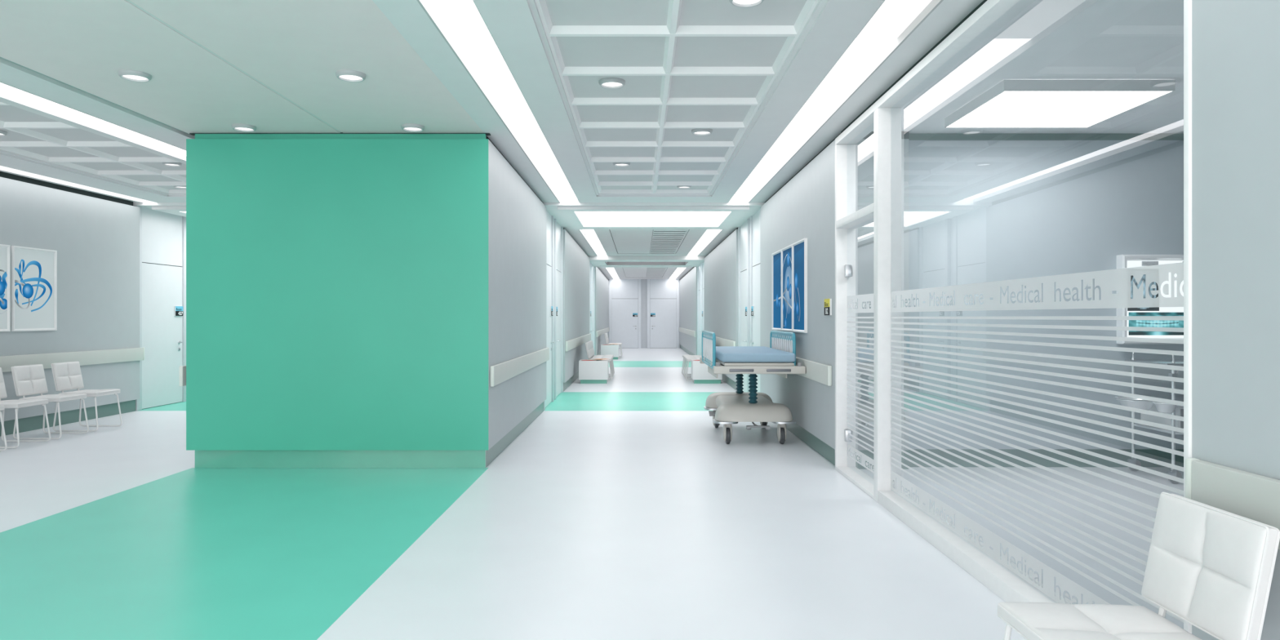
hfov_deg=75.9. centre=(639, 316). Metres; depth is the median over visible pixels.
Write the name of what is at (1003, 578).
window
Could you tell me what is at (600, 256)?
trim
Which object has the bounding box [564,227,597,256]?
ceiling panel
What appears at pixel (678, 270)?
light strip
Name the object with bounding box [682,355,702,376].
chair
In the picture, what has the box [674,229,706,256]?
ceiling panel
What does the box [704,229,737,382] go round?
wall
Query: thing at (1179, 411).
trolley
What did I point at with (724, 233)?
ceiling panel
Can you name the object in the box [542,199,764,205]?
trim
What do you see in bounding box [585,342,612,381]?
chair
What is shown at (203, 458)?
baseboard
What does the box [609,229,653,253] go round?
ceiling panel
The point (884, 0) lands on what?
trim
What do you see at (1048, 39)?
ceiling
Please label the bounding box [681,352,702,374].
chair
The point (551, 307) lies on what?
room sign
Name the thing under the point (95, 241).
wall
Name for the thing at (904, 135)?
trim
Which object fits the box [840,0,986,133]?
trim
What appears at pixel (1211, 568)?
chair
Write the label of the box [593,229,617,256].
ceiling panel
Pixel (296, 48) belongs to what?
ceiling panel
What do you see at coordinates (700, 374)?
table
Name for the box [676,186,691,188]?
recessed light
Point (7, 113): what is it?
ceiling
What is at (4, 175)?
trim
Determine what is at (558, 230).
door
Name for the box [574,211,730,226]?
diffuser
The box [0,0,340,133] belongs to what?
ceiling panel
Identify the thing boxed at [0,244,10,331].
framed picture
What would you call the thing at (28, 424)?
baseboard
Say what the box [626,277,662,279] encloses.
ceiling panel
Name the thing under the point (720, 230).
trim
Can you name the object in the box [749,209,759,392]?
door
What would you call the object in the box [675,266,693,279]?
ceiling panel
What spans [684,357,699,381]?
chair
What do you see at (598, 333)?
handrail
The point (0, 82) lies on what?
trim
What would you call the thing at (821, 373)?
handrail
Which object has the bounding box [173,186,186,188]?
recessed light
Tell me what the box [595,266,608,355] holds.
wall
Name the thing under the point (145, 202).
trim
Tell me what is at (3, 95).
trim
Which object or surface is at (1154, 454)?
baseboard
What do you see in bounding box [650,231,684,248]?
ceiling
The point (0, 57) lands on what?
trim
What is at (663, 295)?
door
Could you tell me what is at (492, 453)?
baseboard
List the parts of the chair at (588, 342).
backrest, seat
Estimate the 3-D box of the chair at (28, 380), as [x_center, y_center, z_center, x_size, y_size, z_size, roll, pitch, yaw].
[-6.393,0.909,8.900,0.543,0.775,0.455,0,0,0]
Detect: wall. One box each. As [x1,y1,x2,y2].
[0,177,139,422]
[186,138,488,449]
[488,138,546,449]
[563,229,589,382]
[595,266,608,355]
[607,277,680,347]
[679,266,697,355]
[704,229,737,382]
[760,138,908,449]
[908,140,1183,448]
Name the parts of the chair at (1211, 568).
leg, seat, post, backrest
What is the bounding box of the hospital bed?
[699,330,805,444]
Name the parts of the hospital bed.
rail, caster plate, plate, caster plate, mattress, plate, rail, caster plate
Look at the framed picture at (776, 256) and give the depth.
9.91 m
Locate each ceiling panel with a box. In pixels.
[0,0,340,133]
[0,57,195,150]
[0,97,186,164]
[0,152,186,202]
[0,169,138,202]
[129,0,484,133]
[140,205,186,208]
[167,195,186,201]
[372,0,558,202]
[473,0,598,202]
[545,205,761,227]
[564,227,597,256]
[589,259,704,262]
[590,262,606,265]
[592,265,699,266]
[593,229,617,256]
[597,266,613,279]
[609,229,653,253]
[613,267,626,279]
[617,253,675,256]
[622,267,647,277]
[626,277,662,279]
[661,267,677,279]
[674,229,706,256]
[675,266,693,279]
[685,262,702,265]
[697,227,736,256]
[708,0,884,202]
[750,0,983,202]
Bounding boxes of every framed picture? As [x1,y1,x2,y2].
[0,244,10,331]
[11,245,57,331]
[772,248,781,330]
[781,244,791,331]
[791,238,807,333]
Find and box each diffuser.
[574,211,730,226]
[731,38,896,199]
[856,0,931,38]
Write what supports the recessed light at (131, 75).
attached to the ceiling panel at (84, 45)
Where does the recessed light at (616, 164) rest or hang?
in the ceiling at (575, 51)
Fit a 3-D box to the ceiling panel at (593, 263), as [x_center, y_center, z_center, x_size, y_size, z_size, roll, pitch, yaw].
[-1.215,-1.591,22.700,0.570,0.218,1.400,0,0,0]
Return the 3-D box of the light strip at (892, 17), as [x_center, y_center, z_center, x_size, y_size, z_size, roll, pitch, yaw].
[1.349,-1.655,3.175,0.351,0.050,16.350,0,0,0]
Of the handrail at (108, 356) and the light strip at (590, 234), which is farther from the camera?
the light strip at (590, 234)
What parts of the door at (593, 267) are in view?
over panel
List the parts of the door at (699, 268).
over panel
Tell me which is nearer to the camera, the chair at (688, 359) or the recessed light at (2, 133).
the recessed light at (2, 133)
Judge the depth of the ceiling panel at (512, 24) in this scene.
5.44 m
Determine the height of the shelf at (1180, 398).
0.035 m
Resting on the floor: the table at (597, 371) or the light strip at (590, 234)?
the table at (597, 371)
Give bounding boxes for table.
[578,359,608,383]
[600,344,618,359]
[691,359,722,383]
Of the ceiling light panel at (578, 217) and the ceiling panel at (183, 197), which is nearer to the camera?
the ceiling panel at (183, 197)
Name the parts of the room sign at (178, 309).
number panel, name panel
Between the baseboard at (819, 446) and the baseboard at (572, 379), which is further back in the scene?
the baseboard at (572, 379)
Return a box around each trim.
[0,57,195,136]
[0,81,185,150]
[0,90,186,160]
[0,149,186,195]
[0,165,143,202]
[0,171,133,205]
[125,0,341,132]
[133,200,186,205]
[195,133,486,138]
[417,0,559,202]
[472,0,576,196]
[486,136,542,201]
[527,0,827,195]
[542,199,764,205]
[578,229,597,256]
[588,253,706,259]
[600,266,692,267]
[607,262,684,265]
[697,229,723,256]
[728,0,884,202]
[748,0,943,202]
[764,131,908,203]
[908,133,1183,140]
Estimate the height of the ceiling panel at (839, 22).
0.043 m
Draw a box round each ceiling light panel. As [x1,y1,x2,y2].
[151,206,186,217]
[557,206,749,229]
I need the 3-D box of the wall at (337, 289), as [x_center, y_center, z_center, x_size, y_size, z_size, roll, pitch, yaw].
[-2.580,-0.192,7.002,2.580,2.657,0.004,0,0,0]
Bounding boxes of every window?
[835,0,1279,634]
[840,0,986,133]
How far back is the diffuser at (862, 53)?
6.25 m
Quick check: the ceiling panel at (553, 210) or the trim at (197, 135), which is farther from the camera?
the ceiling panel at (553, 210)
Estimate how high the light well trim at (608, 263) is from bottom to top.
0.167 m
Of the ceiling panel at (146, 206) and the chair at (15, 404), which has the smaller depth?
the chair at (15, 404)
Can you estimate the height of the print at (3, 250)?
0.893 m
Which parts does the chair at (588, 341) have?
backrest, seat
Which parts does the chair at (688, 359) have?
leg, leg, seat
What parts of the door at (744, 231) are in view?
over panel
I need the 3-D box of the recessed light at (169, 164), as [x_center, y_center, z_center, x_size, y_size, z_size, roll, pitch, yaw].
[-5.040,-1.650,8.840,0.188,0.028,0.188,0,0,0]
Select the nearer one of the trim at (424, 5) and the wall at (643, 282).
the trim at (424, 5)
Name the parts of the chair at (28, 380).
backrest, leg, seat, leg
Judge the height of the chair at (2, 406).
0.775 m
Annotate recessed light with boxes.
[0,129,7,136]
[118,69,151,82]
[162,162,182,166]
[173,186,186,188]
[231,123,256,132]
[335,69,365,82]
[400,123,424,132]
[599,77,625,88]
[613,162,630,166]
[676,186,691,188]
[691,128,712,135]
[728,0,764,7]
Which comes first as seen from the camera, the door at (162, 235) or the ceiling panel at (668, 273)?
the door at (162, 235)
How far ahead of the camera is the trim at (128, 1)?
5.01 m
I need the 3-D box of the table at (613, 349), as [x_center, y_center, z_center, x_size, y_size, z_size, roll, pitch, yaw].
[-0.910,1.078,25.310,0.540,0.444,0.520,0,0,0]
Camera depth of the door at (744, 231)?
13.55 m
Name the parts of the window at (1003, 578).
post, sill, handrail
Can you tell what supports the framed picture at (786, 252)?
attached to the wall at (804, 207)
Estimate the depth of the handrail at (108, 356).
10.05 m
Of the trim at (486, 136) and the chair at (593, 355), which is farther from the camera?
the chair at (593, 355)
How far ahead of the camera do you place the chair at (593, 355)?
18.26 m
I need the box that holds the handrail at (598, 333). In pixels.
[595,327,609,337]
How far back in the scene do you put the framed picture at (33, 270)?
9.35 m
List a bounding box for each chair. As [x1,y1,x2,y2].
[0,367,50,448]
[0,404,7,450]
[10,364,88,439]
[50,360,122,431]
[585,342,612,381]
[587,341,613,376]
[587,341,613,377]
[589,340,614,374]
[604,333,622,358]
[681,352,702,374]
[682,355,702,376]
[684,356,700,377]
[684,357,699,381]
[997,492,1279,639]
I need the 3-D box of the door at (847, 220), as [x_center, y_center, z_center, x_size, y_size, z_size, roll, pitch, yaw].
[1.752,-0.083,6.419,0.167,2.766,1.158,0,0,0]
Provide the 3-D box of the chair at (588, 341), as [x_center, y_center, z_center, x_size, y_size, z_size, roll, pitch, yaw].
[-0.833,0.909,17.770,0.543,0.775,0.455,0,0,0]
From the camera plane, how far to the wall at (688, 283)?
27.53 m
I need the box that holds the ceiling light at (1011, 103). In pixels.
[944,79,1174,128]
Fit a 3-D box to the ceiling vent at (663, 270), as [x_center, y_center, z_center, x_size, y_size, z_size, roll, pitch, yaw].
[0.577,-1.608,28.839,0.642,0.044,8.098,0,0,0]
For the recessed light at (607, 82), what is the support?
in the ceiling at (575, 51)
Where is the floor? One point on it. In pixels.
(588, 525)
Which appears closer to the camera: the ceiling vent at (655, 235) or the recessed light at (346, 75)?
the recessed light at (346, 75)
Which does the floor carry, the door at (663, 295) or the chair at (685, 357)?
the chair at (685, 357)
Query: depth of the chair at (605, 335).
25.75 m
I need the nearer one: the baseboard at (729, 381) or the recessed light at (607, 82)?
the recessed light at (607, 82)
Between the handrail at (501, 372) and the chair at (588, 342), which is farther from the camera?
the chair at (588, 342)
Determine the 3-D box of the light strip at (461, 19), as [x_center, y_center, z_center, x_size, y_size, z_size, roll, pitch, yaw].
[-0.950,-1.655,3.175,0.339,0.050,16.350,0,0,0]
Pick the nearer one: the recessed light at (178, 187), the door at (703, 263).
the recessed light at (178, 187)
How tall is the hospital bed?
1.141 m
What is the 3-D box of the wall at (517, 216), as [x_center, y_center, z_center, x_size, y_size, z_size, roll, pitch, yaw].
[-2.580,-0.192,9.187,2.580,2.657,4.366,0,0,0]
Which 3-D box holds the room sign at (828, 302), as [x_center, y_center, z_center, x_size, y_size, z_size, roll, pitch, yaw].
[1.663,-0.087,7.235,0.022,0.145,0.200,0,0,0]
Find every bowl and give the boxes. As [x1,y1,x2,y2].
[1114,395,1154,410]
[1154,401,1176,413]
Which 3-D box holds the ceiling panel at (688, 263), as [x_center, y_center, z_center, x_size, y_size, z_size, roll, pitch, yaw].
[1.605,-1.591,22.700,0.590,0.218,1.400,0,0,0]
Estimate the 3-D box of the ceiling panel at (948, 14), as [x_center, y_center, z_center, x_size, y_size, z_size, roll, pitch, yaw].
[1.618,-1.641,3.185,0.224,0.118,16.370,0,0,0]
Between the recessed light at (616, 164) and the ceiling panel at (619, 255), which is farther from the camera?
the ceiling panel at (619, 255)
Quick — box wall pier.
[1191,0,1279,639]
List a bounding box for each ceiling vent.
[645,267,666,277]
[649,229,688,253]
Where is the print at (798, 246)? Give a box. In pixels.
[794,241,804,329]
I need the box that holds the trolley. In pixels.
[1115,351,1183,484]
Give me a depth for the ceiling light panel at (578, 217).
12.39 m
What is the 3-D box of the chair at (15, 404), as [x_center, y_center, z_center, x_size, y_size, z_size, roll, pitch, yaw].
[-6.393,0.909,8.310,0.543,0.775,0.455,0,0,0]
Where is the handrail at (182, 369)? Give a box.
[178,365,186,386]
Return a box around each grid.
[0,102,186,193]
[534,0,819,193]
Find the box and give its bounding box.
[1116,254,1183,344]
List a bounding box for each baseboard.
[0,400,135,435]
[195,449,486,467]
[486,401,543,466]
[563,370,578,391]
[680,345,694,355]
[722,373,737,390]
[786,423,908,469]
[908,448,1183,466]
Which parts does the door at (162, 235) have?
over panel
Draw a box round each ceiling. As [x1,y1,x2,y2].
[0,105,186,189]
[545,0,806,189]
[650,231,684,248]
[871,0,1183,133]
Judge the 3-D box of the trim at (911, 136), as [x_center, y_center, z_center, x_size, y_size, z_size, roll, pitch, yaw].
[4.420,-1.575,7.140,5.160,0.110,0.120,0,0,0]
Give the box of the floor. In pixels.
[0,347,1183,639]
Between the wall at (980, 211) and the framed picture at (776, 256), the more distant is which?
the framed picture at (776, 256)
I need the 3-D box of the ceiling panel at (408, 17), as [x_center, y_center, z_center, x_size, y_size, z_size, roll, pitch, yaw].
[-1.218,-1.641,3.185,0.235,0.118,16.370,0,0,0]
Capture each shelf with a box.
[1124,360,1183,364]
[1133,423,1183,434]
[1148,395,1183,406]
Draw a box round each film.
[1127,274,1159,311]
[1128,312,1183,335]
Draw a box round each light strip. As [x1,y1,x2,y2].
[0,82,186,156]
[426,0,577,199]
[582,229,606,253]
[607,267,618,278]
[669,267,684,278]
[688,229,719,253]
[731,0,931,199]
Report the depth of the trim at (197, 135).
7.04 m
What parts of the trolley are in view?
post, guard rail, post, drawer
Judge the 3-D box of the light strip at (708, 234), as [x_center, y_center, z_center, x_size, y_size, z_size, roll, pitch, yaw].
[1.345,-1.655,17.720,0.349,0.050,7.040,0,0,0]
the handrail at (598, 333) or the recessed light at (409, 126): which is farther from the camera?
the handrail at (598, 333)
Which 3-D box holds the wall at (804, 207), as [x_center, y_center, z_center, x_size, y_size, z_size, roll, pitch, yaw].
[1.988,-0.192,9.185,0.625,2.657,4.370,0,0,0]
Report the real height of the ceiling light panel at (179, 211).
0.046 m
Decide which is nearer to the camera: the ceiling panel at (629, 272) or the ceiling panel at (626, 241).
the ceiling panel at (626, 241)
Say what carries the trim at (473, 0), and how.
attached to the ceiling panel at (512, 24)
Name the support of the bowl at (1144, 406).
attached to the trolley
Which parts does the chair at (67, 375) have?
backrest, leg, seat, leg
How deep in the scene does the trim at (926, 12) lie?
5.50 m
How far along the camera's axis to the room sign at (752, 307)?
12.36 m
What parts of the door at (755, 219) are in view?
over panel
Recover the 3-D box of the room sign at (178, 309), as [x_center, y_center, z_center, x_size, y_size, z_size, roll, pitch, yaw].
[-6.976,-0.090,12.415,0.022,0.145,0.200,0,0,0]
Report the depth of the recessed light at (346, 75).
5.32 m
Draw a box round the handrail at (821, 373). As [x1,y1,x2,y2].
[795,356,831,386]
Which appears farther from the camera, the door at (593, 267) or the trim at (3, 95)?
the door at (593, 267)
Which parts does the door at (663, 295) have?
over panel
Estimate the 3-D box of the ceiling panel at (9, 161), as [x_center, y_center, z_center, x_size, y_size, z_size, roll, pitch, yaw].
[-6.445,-1.603,3.175,0.470,0.043,16.350,0,0,0]
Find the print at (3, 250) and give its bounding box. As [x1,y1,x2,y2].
[0,246,7,328]
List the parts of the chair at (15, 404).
backrest, leg, seat, leg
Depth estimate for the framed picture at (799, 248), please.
8.50 m
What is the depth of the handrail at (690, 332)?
27.86 m
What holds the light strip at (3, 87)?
attached to the ceiling panel at (2, 100)
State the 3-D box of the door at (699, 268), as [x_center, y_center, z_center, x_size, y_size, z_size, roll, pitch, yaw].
[1.712,-0.130,23.540,0.100,2.860,1.300,0,0,0]
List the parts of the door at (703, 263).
over panel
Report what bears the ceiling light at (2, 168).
attached to the wall at (95, 241)
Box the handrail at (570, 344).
[565,333,591,351]
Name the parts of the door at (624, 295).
over panel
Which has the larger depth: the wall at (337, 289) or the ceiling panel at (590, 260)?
the ceiling panel at (590, 260)
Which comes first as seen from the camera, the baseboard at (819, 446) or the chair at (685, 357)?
the baseboard at (819, 446)
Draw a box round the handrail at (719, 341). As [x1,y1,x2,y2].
[715,336,735,346]
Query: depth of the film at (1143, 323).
6.98 m
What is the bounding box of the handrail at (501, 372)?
[489,347,549,386]
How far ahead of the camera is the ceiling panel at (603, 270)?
29.51 m
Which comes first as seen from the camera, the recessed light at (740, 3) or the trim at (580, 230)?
the recessed light at (740, 3)
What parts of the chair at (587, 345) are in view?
backrest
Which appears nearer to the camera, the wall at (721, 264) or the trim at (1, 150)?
the trim at (1, 150)
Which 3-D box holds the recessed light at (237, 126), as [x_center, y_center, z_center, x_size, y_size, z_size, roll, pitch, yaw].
[-3.280,-1.568,6.800,0.188,0.028,0.188,0,0,0]
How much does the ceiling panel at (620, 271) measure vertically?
0.043 m
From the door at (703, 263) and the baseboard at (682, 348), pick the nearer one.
the door at (703, 263)
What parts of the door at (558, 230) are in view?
over panel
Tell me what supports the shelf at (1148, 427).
attached to the trolley
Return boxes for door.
[133,205,186,410]
[543,209,555,410]
[554,218,563,399]
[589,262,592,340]
[591,263,595,355]
[608,278,640,347]
[647,278,679,347]
[697,263,701,355]
[700,262,704,355]
[737,218,750,391]
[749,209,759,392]
[835,144,873,498]
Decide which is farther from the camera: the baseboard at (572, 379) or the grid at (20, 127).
the baseboard at (572, 379)
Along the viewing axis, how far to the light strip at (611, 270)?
30.40 m
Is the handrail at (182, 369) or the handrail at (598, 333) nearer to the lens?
the handrail at (182, 369)
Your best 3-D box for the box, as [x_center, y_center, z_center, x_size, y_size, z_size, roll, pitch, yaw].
[4.530,-0.150,6.999,0.860,0.760,0.100,0,0,0]
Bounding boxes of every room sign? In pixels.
[174,306,182,315]
[550,306,552,315]
[751,306,754,315]
[824,298,831,315]
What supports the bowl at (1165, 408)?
attached to the trolley
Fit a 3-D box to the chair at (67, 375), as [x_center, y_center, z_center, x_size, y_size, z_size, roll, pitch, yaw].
[-6.393,0.909,9.490,0.543,0.775,0.455,0,0,0]
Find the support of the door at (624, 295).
in the wall at (643, 282)
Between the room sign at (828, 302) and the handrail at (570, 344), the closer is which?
the room sign at (828, 302)
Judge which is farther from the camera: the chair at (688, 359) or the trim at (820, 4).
the chair at (688, 359)
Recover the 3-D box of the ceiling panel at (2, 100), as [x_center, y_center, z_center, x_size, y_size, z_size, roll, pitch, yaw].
[-4.650,-1.603,3.175,0.100,0.043,16.350,0,0,0]
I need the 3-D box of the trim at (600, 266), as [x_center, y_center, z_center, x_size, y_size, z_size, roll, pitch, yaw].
[0.190,-1.468,23.955,2.680,0.026,0.450,0,0,0]
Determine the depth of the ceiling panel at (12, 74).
6.09 m
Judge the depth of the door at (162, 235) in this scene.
12.00 m
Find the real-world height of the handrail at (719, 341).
0.177 m
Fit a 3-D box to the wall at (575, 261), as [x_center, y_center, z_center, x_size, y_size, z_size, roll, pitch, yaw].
[-1.440,-0.192,17.720,0.300,2.657,7.080,0,0,0]
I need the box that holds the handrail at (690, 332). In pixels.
[679,327,695,337]
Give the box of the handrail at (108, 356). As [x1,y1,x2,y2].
[0,347,144,372]
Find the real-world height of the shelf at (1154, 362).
0.015 m
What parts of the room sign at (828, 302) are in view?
number panel, name panel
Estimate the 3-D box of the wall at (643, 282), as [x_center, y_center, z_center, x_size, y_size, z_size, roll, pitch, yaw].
[0.200,-0.175,34.375,3.800,2.950,0.150,0,0,0]
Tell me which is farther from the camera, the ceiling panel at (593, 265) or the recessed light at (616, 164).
the ceiling panel at (593, 265)
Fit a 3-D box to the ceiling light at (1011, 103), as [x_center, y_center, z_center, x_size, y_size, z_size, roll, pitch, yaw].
[3.000,-1.546,6.000,1.140,0.075,1.070,0,0,0]
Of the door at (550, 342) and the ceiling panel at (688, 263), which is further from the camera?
the ceiling panel at (688, 263)
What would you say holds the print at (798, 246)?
attached to the framed picture at (799, 248)
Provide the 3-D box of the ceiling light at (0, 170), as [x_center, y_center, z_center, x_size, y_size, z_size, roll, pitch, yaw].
[-6.905,-1.641,3.185,0.070,0.118,16.370,0,0,0]
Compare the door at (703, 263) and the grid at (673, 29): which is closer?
the grid at (673, 29)
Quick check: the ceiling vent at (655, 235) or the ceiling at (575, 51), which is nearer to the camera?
the ceiling at (575, 51)
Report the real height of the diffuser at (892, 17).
0.012 m
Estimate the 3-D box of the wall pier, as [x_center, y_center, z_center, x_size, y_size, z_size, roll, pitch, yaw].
[1.789,-0.192,-1.255,0.222,2.657,7.490,0,0,0]
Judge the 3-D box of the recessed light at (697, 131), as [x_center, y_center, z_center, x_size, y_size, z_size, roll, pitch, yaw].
[0.558,-1.650,7.310,0.188,0.028,0.188,0,0,0]
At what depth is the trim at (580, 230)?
17.34 m
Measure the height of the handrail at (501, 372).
0.177 m
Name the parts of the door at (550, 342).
over panel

